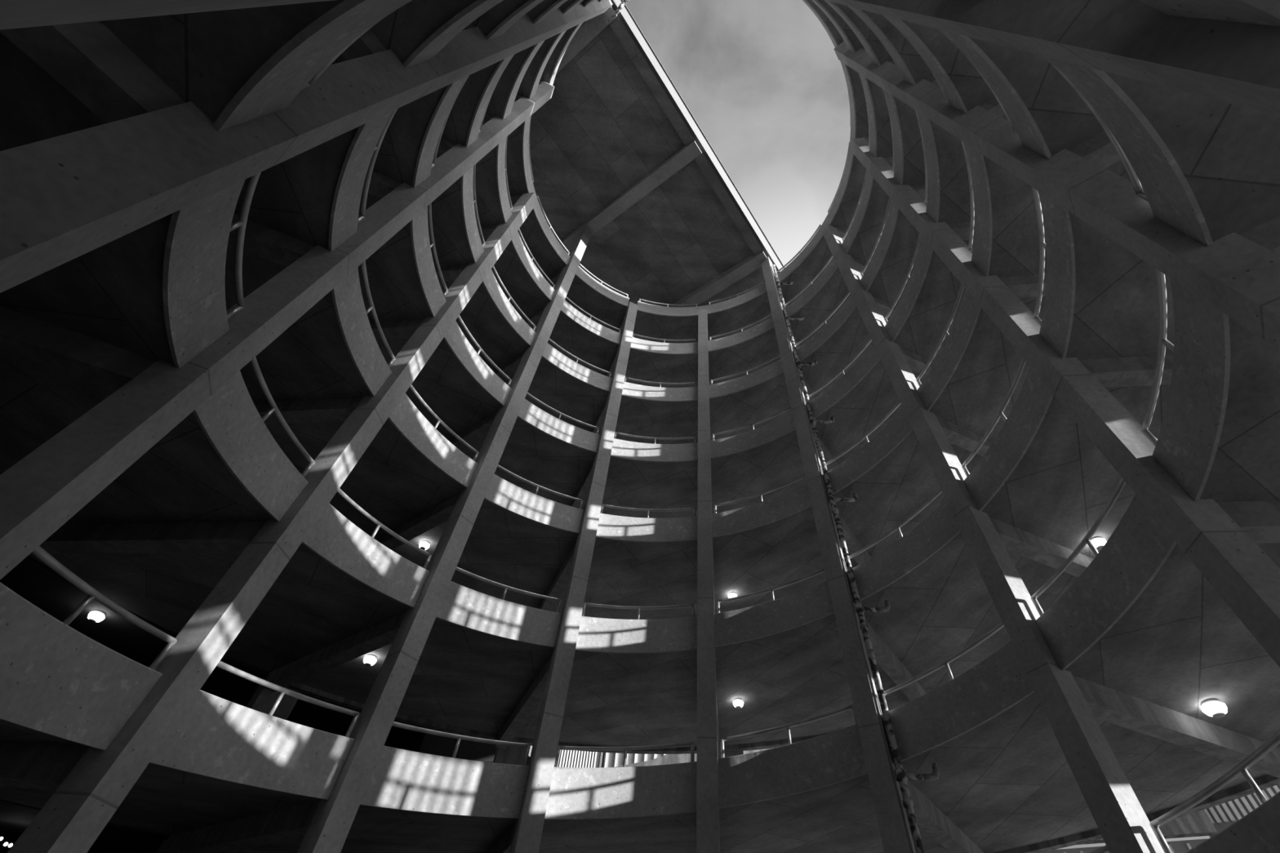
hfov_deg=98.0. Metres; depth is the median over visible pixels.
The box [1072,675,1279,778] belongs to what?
concrete beam
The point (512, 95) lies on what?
parapet
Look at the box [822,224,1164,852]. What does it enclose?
concrete column
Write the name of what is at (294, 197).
ceiling
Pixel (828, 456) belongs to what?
concrete beam
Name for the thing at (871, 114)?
parapet
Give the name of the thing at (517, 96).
concrete beam
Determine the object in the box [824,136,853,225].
parapet
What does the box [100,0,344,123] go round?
ceiling
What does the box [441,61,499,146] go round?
ceiling
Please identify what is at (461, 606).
parapet
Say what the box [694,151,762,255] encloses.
beam
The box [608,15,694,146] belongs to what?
beam
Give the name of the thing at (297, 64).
parapet
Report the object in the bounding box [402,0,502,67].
parapet
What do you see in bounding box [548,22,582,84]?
parapet
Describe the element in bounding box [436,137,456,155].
concrete beam
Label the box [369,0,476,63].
ceiling
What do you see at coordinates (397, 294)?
ceiling
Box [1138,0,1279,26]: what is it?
parapet
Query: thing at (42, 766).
concrete beam
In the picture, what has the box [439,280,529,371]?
ceiling
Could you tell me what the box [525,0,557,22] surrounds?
ceiling
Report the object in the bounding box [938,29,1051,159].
parapet
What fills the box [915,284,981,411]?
parapet
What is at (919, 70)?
ceiling
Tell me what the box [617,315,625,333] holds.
concrete beam
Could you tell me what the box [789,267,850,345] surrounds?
ceiling
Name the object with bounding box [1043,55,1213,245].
parapet
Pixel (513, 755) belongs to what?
wall pier
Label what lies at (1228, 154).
ceiling
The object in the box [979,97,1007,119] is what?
concrete beam
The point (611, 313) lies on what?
ceiling
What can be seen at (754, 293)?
parapet
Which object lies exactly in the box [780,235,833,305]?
ceiling
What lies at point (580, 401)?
ceiling
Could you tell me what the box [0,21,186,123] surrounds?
concrete beam
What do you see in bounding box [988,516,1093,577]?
concrete beam
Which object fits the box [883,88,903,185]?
parapet
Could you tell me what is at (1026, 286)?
concrete beam
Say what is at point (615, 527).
parapet
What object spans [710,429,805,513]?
ceiling
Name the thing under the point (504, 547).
ceiling
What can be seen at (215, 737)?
parapet
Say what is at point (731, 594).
ceiling lamp
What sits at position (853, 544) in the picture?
concrete beam
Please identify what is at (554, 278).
concrete beam
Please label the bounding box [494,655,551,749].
concrete beam
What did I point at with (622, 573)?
ceiling
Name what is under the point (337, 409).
concrete beam
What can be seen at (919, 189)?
concrete beam
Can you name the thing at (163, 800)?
ceiling
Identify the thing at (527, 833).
concrete column
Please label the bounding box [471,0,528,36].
ceiling
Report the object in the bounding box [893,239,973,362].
ceiling
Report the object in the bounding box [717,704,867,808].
parapet
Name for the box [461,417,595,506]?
ceiling
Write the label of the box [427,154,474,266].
ceiling
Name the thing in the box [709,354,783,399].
parapet
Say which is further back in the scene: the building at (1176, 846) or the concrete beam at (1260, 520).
the building at (1176, 846)
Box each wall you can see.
[220,848,269,852]
[286,682,497,740]
[403,727,431,752]
[511,737,697,754]
[616,748,769,767]
[720,733,828,752]
[994,774,1279,852]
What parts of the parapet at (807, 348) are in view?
rail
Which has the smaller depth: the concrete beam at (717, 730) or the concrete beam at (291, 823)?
the concrete beam at (291, 823)
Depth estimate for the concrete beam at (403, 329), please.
12.59 m
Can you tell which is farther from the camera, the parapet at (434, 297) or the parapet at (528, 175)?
the parapet at (528, 175)
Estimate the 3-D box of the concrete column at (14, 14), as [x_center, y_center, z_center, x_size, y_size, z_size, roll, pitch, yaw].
[0.469,-7.284,8.562,0.373,25.680,0.403,-2,-51,8]
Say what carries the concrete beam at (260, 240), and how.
attached to the concrete column at (41, 492)
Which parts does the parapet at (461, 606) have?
post, rail, post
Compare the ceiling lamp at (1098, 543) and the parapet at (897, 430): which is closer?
the ceiling lamp at (1098, 543)
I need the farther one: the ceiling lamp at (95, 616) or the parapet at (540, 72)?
the parapet at (540, 72)
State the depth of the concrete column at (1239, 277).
6.16 m
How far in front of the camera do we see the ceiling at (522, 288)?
18.87 m
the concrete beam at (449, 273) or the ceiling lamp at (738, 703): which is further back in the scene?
the concrete beam at (449, 273)
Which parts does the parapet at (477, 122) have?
rail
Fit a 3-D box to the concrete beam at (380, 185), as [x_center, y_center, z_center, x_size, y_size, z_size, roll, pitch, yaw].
[-6.729,-5.170,9.776,5.021,0.372,0.292,21,-52,-11]
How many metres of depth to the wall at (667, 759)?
16.72 m
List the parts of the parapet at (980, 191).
rail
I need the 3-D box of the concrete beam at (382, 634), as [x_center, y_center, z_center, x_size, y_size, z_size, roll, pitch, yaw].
[-6.139,4.590,11.226,5.021,0.372,0.291,-28,-59,26]
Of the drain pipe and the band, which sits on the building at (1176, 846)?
the band
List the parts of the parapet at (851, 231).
rail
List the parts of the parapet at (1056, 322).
post, rail, post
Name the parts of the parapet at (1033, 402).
post, rail, post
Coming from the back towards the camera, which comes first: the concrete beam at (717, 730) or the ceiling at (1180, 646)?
the concrete beam at (717, 730)
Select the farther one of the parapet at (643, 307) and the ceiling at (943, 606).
the parapet at (643, 307)
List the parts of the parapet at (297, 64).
post, rail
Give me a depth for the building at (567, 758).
22.77 m
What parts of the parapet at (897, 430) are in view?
rail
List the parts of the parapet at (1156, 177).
rail, post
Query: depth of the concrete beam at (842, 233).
21.74 m
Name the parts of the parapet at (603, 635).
post, post, rail, post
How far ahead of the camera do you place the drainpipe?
11.10 m
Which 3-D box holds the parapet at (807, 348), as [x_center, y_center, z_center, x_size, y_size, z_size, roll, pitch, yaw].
[6.153,-3.257,18.389,0.330,1.597,2.708,34,-55,-20]
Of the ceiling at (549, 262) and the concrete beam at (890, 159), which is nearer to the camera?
the concrete beam at (890, 159)
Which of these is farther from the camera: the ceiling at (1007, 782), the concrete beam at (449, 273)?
the concrete beam at (449, 273)
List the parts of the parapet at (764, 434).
rail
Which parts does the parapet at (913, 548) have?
rail, post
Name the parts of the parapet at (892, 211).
rail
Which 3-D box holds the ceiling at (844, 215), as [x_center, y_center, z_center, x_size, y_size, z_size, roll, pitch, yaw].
[10.389,-8.308,21.680,5.973,0.704,5.516,-2,-51,8]
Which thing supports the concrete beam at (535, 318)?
attached to the concrete column at (327, 832)
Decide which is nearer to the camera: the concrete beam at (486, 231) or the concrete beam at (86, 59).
the concrete beam at (86, 59)
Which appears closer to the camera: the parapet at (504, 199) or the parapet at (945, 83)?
the parapet at (945, 83)
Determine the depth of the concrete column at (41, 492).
5.55 m
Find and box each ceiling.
[0,31,173,364]
[0,354,274,524]
[0,542,411,698]
[0,720,88,746]
[0,763,321,852]
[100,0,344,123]
[111,804,516,852]
[222,617,554,749]
[225,244,371,402]
[234,54,359,248]
[265,418,465,539]
[357,191,431,322]
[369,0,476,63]
[373,84,448,186]
[376,337,502,440]
[391,498,578,608]
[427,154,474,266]
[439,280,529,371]
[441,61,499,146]
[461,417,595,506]
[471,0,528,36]
[474,145,504,226]
[480,239,550,320]
[485,44,534,118]
[502,356,608,431]
[506,122,527,195]
[515,649,697,746]
[516,34,558,97]
[517,208,565,280]
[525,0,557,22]
[532,311,618,375]
[538,811,696,852]
[540,25,576,83]
[551,537,697,619]
[559,0,576,12]
[564,274,628,331]
[581,0,589,5]
[582,456,697,518]
[615,395,697,444]
[625,348,697,387]
[632,310,697,343]
[707,291,771,344]
[708,327,780,384]
[709,372,791,440]
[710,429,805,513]
[712,506,857,613]
[715,613,911,745]
[718,773,950,852]
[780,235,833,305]
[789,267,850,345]
[800,307,889,396]
[806,0,842,44]
[814,359,926,464]
[817,0,863,51]
[830,155,866,231]
[833,430,982,557]
[834,2,892,65]
[846,65,868,137]
[847,178,888,265]
[860,8,933,84]
[860,532,1078,693]
[866,78,893,157]
[866,199,924,306]
[893,95,924,185]
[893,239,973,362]
[901,19,995,111]
[901,692,1266,852]
[928,296,1044,440]
[929,120,974,223]
[968,36,1103,155]
[982,118,1046,277]
[982,384,1170,559]
[1064,542,1279,747]
[1065,160,1173,359]
[1105,71,1279,241]
[1199,316,1279,502]
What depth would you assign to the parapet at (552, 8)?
10.54 m
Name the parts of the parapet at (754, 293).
rail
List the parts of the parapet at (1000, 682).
rail, post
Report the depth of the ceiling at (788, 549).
15.13 m
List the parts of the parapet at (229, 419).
post, rail, post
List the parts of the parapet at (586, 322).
rail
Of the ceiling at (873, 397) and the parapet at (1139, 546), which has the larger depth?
the ceiling at (873, 397)
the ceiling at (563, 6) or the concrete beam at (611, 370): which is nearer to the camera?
the ceiling at (563, 6)
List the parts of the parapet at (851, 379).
rail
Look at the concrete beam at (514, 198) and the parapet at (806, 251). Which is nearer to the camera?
the concrete beam at (514, 198)
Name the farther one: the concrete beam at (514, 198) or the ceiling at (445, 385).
the concrete beam at (514, 198)
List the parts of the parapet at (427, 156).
rail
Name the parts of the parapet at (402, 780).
post, rail, post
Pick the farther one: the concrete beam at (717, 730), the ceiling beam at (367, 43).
the concrete beam at (717, 730)
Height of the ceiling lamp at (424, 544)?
0.192 m
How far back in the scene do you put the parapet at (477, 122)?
12.11 m
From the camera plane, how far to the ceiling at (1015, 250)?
10.52 m
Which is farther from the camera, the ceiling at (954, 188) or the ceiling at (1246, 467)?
the ceiling at (954, 188)
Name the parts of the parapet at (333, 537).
post, rail, post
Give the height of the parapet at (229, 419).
1.597 m
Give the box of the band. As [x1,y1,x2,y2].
[1078,809,1217,844]
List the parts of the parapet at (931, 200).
rail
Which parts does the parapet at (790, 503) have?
post, rail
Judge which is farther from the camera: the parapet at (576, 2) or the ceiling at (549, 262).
the ceiling at (549, 262)
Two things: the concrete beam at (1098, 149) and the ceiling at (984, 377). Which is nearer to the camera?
the concrete beam at (1098, 149)
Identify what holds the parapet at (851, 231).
attached to the ceiling at (863, 245)
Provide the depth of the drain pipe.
19.63 m
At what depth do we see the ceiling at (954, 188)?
12.84 m
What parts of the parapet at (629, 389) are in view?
rail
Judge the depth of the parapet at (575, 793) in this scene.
9.89 m
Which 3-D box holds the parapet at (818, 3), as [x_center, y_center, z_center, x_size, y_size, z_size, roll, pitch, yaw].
[5.557,-12.469,16.737,2.708,1.597,0.330,34,-55,-20]
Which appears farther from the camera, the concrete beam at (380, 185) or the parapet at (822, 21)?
the parapet at (822, 21)
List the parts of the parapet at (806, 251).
rail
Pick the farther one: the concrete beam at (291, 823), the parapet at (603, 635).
the parapet at (603, 635)
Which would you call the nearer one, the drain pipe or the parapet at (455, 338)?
the parapet at (455, 338)
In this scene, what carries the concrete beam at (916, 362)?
attached to the concrete column at (1121, 820)
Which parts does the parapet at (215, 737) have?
post, rail, post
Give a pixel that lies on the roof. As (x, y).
(602, 130)
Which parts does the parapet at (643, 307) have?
rail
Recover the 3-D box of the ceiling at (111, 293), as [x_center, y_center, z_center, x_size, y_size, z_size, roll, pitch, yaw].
[-5.710,-3.091,3.557,5.973,0.704,5.516,21,-52,-11]
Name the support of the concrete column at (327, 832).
on the floor
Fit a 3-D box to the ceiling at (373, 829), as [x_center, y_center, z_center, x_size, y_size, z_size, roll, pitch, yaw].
[-8.446,9.056,11.896,9.337,0.704,13.412,21,-52,-11]
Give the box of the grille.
[1204,784,1279,837]
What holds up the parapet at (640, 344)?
attached to the ceiling at (642, 366)
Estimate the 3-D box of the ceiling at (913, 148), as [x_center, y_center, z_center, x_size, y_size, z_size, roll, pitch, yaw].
[9.716,-8.216,14.651,5.973,0.704,5.516,-28,-59,26]
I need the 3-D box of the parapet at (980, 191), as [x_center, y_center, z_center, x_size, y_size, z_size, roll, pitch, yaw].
[6.568,-4.474,10.819,0.330,1.597,2.708,-14,-54,17]
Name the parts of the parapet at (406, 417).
post, rail, post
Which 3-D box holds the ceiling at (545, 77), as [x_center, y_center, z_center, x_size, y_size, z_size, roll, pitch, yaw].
[-4.225,-14.539,17.457,5.973,0.704,5.516,21,-52,-11]
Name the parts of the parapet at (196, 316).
post, post, rail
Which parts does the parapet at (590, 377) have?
rail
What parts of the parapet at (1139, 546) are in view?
post, rail, post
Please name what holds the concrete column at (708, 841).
on the floor
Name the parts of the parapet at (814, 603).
post, rail, post, post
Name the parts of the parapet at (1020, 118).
rail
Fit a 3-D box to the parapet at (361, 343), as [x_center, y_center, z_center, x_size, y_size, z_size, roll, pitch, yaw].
[-4.831,-1.807,9.666,0.330,1.597,2.708,9,-50,-2]
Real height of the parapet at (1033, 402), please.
1.597 m
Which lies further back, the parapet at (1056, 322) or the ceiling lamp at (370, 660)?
the ceiling lamp at (370, 660)
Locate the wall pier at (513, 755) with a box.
[493,746,526,764]
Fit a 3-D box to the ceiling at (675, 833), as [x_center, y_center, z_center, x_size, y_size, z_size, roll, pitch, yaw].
[-1.289,8.604,11.412,5.516,0.704,5.973,-2,-51,8]
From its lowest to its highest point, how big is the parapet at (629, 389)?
1.597 m
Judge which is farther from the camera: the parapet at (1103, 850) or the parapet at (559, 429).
the parapet at (559, 429)
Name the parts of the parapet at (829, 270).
rail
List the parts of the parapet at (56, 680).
post, rail, post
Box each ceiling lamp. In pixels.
[87,609,106,623]
[363,653,376,666]
[418,540,429,550]
[728,591,737,600]
[733,697,743,709]
[1089,537,1106,551]
[1200,699,1227,718]
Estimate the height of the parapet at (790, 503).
1.597 m
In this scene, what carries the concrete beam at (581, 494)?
attached to the concrete column at (527, 833)
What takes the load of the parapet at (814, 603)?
attached to the ceiling at (799, 673)
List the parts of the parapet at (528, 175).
rail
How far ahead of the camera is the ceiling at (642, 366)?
21.71 m
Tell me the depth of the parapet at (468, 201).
14.33 m
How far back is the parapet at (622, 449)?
16.85 m
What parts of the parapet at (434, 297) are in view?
rail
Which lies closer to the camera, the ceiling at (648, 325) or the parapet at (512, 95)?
the parapet at (512, 95)
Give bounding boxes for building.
[528,746,532,756]
[557,750,600,768]
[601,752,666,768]
[1041,839,1207,852]
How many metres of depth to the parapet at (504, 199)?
16.64 m
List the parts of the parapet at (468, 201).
rail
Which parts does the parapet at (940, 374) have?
post, rail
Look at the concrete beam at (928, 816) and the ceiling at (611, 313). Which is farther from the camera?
the ceiling at (611, 313)
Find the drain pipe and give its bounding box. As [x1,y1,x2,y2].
[605,0,629,23]
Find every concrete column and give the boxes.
[0,0,333,29]
[0,0,613,293]
[0,81,554,579]
[7,192,536,852]
[297,226,591,852]
[509,302,638,852]
[696,309,719,852]
[760,256,915,852]
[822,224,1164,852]
[826,0,1279,115]
[834,41,1279,349]
[850,137,1279,667]
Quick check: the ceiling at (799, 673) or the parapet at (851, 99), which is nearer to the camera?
the ceiling at (799, 673)
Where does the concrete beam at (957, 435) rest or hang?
attached to the concrete column at (1121, 820)
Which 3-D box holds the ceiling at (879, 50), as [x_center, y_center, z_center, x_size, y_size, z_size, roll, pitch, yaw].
[7.377,-11.513,12.838,5.516,0.704,5.973,21,-52,-11]
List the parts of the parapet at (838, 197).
rail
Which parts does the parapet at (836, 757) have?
post, rail, post, post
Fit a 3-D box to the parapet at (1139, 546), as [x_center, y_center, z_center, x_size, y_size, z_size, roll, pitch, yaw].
[6.386,1.985,7.676,0.330,1.597,2.708,9,-50,-2]
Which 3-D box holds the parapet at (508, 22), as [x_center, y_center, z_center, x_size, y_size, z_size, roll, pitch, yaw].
[-1.083,-6.415,8.080,2.708,1.597,0.330,-14,-54,17]
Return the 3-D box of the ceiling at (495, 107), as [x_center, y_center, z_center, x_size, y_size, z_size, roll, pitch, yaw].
[-4.720,-10.723,12.823,5.973,0.704,5.516,21,-52,-11]
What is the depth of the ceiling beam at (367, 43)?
5.68 m
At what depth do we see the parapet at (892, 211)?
16.91 m
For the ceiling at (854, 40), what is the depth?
16.41 m
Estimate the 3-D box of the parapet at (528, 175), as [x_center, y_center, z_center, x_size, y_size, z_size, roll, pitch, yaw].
[-3.843,-9.364,18.994,0.352,1.597,2.900,9,-50,-1]
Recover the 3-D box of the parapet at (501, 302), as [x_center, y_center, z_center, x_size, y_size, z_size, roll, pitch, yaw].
[-3.941,-3.616,16.562,0.330,1.597,2.708,-14,-54,17]
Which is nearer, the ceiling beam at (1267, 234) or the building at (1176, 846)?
the ceiling beam at (1267, 234)
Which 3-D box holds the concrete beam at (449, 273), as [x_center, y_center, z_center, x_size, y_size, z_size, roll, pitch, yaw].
[-7.068,-4.061,15.292,5.021,0.372,0.292,-2,-51,8]
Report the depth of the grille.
15.41 m
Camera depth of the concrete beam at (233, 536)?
8.12 m
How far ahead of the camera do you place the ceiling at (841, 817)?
10.58 m
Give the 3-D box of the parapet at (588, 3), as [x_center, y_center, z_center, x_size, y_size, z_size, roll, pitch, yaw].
[-0.341,-12.139,15.030,2.708,1.597,0.330,-14,-54,17]
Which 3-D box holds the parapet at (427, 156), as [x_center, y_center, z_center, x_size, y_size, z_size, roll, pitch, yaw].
[-3.443,-5.469,9.764,0.330,1.597,2.708,34,-55,-20]
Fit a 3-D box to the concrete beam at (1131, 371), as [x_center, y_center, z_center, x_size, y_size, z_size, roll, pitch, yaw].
[9.291,-0.914,8.307,5.021,0.372,0.292,-2,-51,8]
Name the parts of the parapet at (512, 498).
rail, post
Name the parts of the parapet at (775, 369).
rail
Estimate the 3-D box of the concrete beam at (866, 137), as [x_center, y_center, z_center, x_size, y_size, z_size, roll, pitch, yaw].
[10.529,-10.454,19.890,5.021,0.372,0.292,-2,-51,8]
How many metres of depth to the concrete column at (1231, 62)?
3.02 m
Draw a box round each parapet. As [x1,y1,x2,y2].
[0,546,177,750]
[149,661,359,799]
[162,172,261,368]
[192,356,315,521]
[213,0,412,131]
[302,488,431,608]
[328,108,397,251]
[331,260,395,395]
[360,721,530,818]
[387,384,479,488]
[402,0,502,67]
[410,202,448,317]
[412,75,469,187]
[435,566,562,648]
[443,315,511,405]
[461,164,485,262]
[465,54,514,146]
[482,265,536,346]
[484,464,584,533]
[485,0,543,39]
[496,136,512,222]
[502,40,544,119]
[511,228,555,301]
[517,392,599,453]
[521,115,535,192]
[528,29,567,98]
[533,0,567,24]
[533,191,570,265]
[542,338,612,391]
[544,742,696,819]
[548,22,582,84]
[560,296,622,345]
[562,0,582,13]
[575,263,629,306]
[575,602,697,653]
[583,0,594,7]
[595,503,697,542]
[610,431,697,462]
[622,377,697,401]
[630,333,697,355]
[636,298,702,316]
[702,280,766,314]
[707,313,774,351]
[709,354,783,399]
[710,406,795,458]
[711,475,811,537]
[714,568,834,647]
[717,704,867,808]
[774,220,826,283]
[782,254,838,317]
[792,291,856,362]
[802,0,838,46]
[805,337,880,419]
[812,0,855,53]
[822,400,913,496]
[824,0,880,66]
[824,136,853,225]
[834,45,856,138]
[841,169,873,253]
[845,488,960,604]
[847,5,915,85]
[858,73,876,156]
[860,196,899,291]
[880,621,1035,764]
[882,14,967,113]
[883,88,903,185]
[884,233,933,342]
[915,110,939,222]
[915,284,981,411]
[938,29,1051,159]
[960,140,992,276]
[961,358,1053,511]
[1031,186,1075,359]
[1031,477,1176,671]
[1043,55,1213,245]
[1090,845,1109,852]
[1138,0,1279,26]
[1141,267,1230,501]
[1149,728,1279,852]
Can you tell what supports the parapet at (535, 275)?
attached to the ceiling at (522, 288)
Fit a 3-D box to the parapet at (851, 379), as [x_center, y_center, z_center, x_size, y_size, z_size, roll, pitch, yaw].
[5.905,-1.349,16.072,0.330,1.597,2.708,34,-55,-20]
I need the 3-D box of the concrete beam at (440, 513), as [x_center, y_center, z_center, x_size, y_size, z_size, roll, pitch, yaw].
[-5.892,2.682,13.543,5.021,0.372,0.291,-28,-59,26]
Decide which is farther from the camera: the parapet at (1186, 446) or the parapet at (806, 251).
the parapet at (806, 251)
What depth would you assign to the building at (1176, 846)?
15.27 m
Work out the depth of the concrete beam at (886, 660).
12.40 m
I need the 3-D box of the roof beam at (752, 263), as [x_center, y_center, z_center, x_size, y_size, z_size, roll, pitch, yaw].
[1.232,-5.373,27.341,11.038,0.470,0.538,-28,-59,26]
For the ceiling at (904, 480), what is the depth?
13.86 m
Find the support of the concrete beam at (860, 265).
attached to the concrete column at (1121, 820)
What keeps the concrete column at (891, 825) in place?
on the floor
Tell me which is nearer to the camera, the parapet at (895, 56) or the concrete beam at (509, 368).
the parapet at (895, 56)
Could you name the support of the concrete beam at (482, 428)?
attached to the concrete column at (327, 832)
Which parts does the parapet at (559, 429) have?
rail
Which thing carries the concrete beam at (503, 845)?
attached to the concrete column at (527, 833)
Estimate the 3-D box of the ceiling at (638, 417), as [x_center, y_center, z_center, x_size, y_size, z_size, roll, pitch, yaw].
[-0.299,0.972,20.678,5.516,0.704,5.973,-2,-51,8]
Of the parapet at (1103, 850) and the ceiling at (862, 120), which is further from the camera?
the ceiling at (862, 120)
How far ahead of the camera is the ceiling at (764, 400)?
19.38 m
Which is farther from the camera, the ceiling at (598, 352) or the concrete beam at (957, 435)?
the ceiling at (598, 352)
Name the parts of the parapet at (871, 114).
rail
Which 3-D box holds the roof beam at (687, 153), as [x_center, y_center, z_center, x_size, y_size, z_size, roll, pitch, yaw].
[-2.063,-8.954,24.744,11.038,0.470,0.538,-28,-59,26]
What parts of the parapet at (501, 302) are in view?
rail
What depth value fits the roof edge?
22.66 m
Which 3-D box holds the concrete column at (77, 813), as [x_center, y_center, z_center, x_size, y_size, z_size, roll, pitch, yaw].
[-4.762,-1.243,11.366,0.403,21.480,0.373,-2,-51,8]
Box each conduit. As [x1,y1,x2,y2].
[770,265,912,852]
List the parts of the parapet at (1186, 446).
post, rail, post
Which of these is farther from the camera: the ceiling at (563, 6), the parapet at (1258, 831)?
the ceiling at (563, 6)
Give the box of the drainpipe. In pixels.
[772,264,940,852]
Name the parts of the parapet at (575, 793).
post, post, rail, post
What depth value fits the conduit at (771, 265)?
10.92 m
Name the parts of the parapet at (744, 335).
rail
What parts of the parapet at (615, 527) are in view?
post, rail, post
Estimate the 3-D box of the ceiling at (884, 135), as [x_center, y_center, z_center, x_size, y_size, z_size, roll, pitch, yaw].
[9.964,-10.124,16.968,5.973,0.704,5.516,-28,-59,26]
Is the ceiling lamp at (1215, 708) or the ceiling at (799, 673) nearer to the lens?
the ceiling lamp at (1215, 708)
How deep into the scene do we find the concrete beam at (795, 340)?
21.04 m
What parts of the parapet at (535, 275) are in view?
rail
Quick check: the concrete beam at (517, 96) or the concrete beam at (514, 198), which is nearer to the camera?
the concrete beam at (517, 96)
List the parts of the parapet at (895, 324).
rail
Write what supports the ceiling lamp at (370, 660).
attached to the ceiling at (462, 677)
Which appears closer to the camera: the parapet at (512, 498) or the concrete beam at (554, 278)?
the parapet at (512, 498)
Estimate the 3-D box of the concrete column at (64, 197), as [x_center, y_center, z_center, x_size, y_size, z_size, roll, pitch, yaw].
[-2.287,-6.747,9.662,0.373,26.240,0.403,-28,-59,26]
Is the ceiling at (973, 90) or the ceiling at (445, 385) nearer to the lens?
the ceiling at (973, 90)
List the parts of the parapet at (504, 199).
rail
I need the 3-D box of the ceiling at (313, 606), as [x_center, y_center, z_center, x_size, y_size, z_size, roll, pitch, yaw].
[-11.244,3.617,10.978,14.029,0.704,11.214,-28,-59,26]
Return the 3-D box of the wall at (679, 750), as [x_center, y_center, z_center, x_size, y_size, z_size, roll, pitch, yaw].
[-0.792,8.452,15.548,5.812,1.521,0.577,9,-50,-2]
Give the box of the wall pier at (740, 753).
[717,751,743,768]
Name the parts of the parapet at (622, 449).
rail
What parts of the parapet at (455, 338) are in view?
rail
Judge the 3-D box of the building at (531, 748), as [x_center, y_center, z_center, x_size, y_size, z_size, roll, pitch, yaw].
[-7.467,17.578,21.566,6.334,12.880,6.120,9,-50,-2]
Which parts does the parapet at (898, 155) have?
rail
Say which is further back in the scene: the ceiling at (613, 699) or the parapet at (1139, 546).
the ceiling at (613, 699)
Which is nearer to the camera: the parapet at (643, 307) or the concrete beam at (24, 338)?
the concrete beam at (24, 338)
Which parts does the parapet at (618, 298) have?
rail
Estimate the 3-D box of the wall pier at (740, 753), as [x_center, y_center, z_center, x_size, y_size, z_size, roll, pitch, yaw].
[2.813,6.545,18.608,0.800,24.000,0.400,-4,-51,9]
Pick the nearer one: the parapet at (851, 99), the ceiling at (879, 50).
the ceiling at (879, 50)
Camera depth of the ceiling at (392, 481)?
12.16 m
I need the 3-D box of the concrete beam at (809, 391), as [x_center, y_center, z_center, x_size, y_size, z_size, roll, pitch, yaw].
[6.606,-0.136,19.673,0.291,0.372,5.021,-28,-59,26]
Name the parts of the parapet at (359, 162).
post, rail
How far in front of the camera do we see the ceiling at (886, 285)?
16.73 m
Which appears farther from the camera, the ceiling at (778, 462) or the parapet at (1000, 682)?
the ceiling at (778, 462)
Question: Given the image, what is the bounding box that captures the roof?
[529,18,764,306]
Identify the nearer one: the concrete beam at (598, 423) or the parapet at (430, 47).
the parapet at (430, 47)
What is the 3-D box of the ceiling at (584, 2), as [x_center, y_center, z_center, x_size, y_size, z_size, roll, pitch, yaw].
[-0.828,-13.964,13.001,5.516,0.704,5.973,-28,-59,26]
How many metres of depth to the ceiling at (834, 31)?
18.77 m
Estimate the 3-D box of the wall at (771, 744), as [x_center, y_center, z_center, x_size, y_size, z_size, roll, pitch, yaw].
[4.853,7.911,15.152,5.812,1.521,0.577,-14,-54,17]
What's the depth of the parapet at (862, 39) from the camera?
14.25 m
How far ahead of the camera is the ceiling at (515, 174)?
18.81 m
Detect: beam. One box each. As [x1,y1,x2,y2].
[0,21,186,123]
[0,305,157,392]
[0,742,89,791]
[31,521,266,553]
[160,800,320,852]
[227,213,315,266]
[253,397,363,424]
[261,611,406,692]
[341,29,386,60]
[362,170,401,199]
[369,319,424,340]
[375,492,461,550]
[435,264,466,281]
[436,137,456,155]
[448,410,497,450]
[462,22,475,30]
[477,224,498,239]
[482,112,493,124]
[484,822,515,852]
[493,351,524,380]
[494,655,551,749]
[510,194,522,206]
[514,93,522,102]
[524,305,546,328]
[537,542,576,611]
[546,269,562,287]
[555,5,617,74]
[559,139,702,253]
[569,462,593,508]
[591,401,606,434]
[605,352,617,377]
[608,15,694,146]
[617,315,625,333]
[668,249,767,306]
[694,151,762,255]
[715,693,719,758]
[792,334,799,348]
[804,379,816,401]
[818,437,838,471]
[833,226,846,239]
[838,513,871,564]
[852,257,868,274]
[860,135,868,142]
[865,620,926,701]
[872,296,896,318]
[883,156,893,167]
[899,346,934,376]
[906,780,984,852]
[910,184,924,199]
[925,75,940,87]
[936,416,993,456]
[946,221,974,239]
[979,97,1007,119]
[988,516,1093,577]
[999,274,1046,297]
[1068,130,1120,168]
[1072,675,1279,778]
[1079,355,1173,387]
[1216,501,1279,543]
[1239,216,1279,254]
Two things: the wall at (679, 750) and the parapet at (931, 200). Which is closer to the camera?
the parapet at (931, 200)
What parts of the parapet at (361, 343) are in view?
post, rail, post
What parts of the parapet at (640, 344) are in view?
rail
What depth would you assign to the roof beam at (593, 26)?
20.11 m
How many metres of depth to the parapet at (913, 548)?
11.30 m
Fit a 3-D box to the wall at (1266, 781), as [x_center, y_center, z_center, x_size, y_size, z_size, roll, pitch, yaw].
[9.167,7.121,10.778,0.577,1.521,5.812,34,-55,-20]
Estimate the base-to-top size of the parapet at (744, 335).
1.597 m
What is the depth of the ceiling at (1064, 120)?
7.08 m
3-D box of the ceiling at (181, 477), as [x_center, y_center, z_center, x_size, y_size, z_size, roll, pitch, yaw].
[-7.670,-0.490,6.561,5.973,0.704,5.516,-2,-51,8]
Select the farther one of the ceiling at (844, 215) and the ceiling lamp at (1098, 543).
the ceiling at (844, 215)
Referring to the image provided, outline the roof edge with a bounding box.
[610,0,784,273]
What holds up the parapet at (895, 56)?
attached to the ceiling at (919, 70)
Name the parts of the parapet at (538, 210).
rail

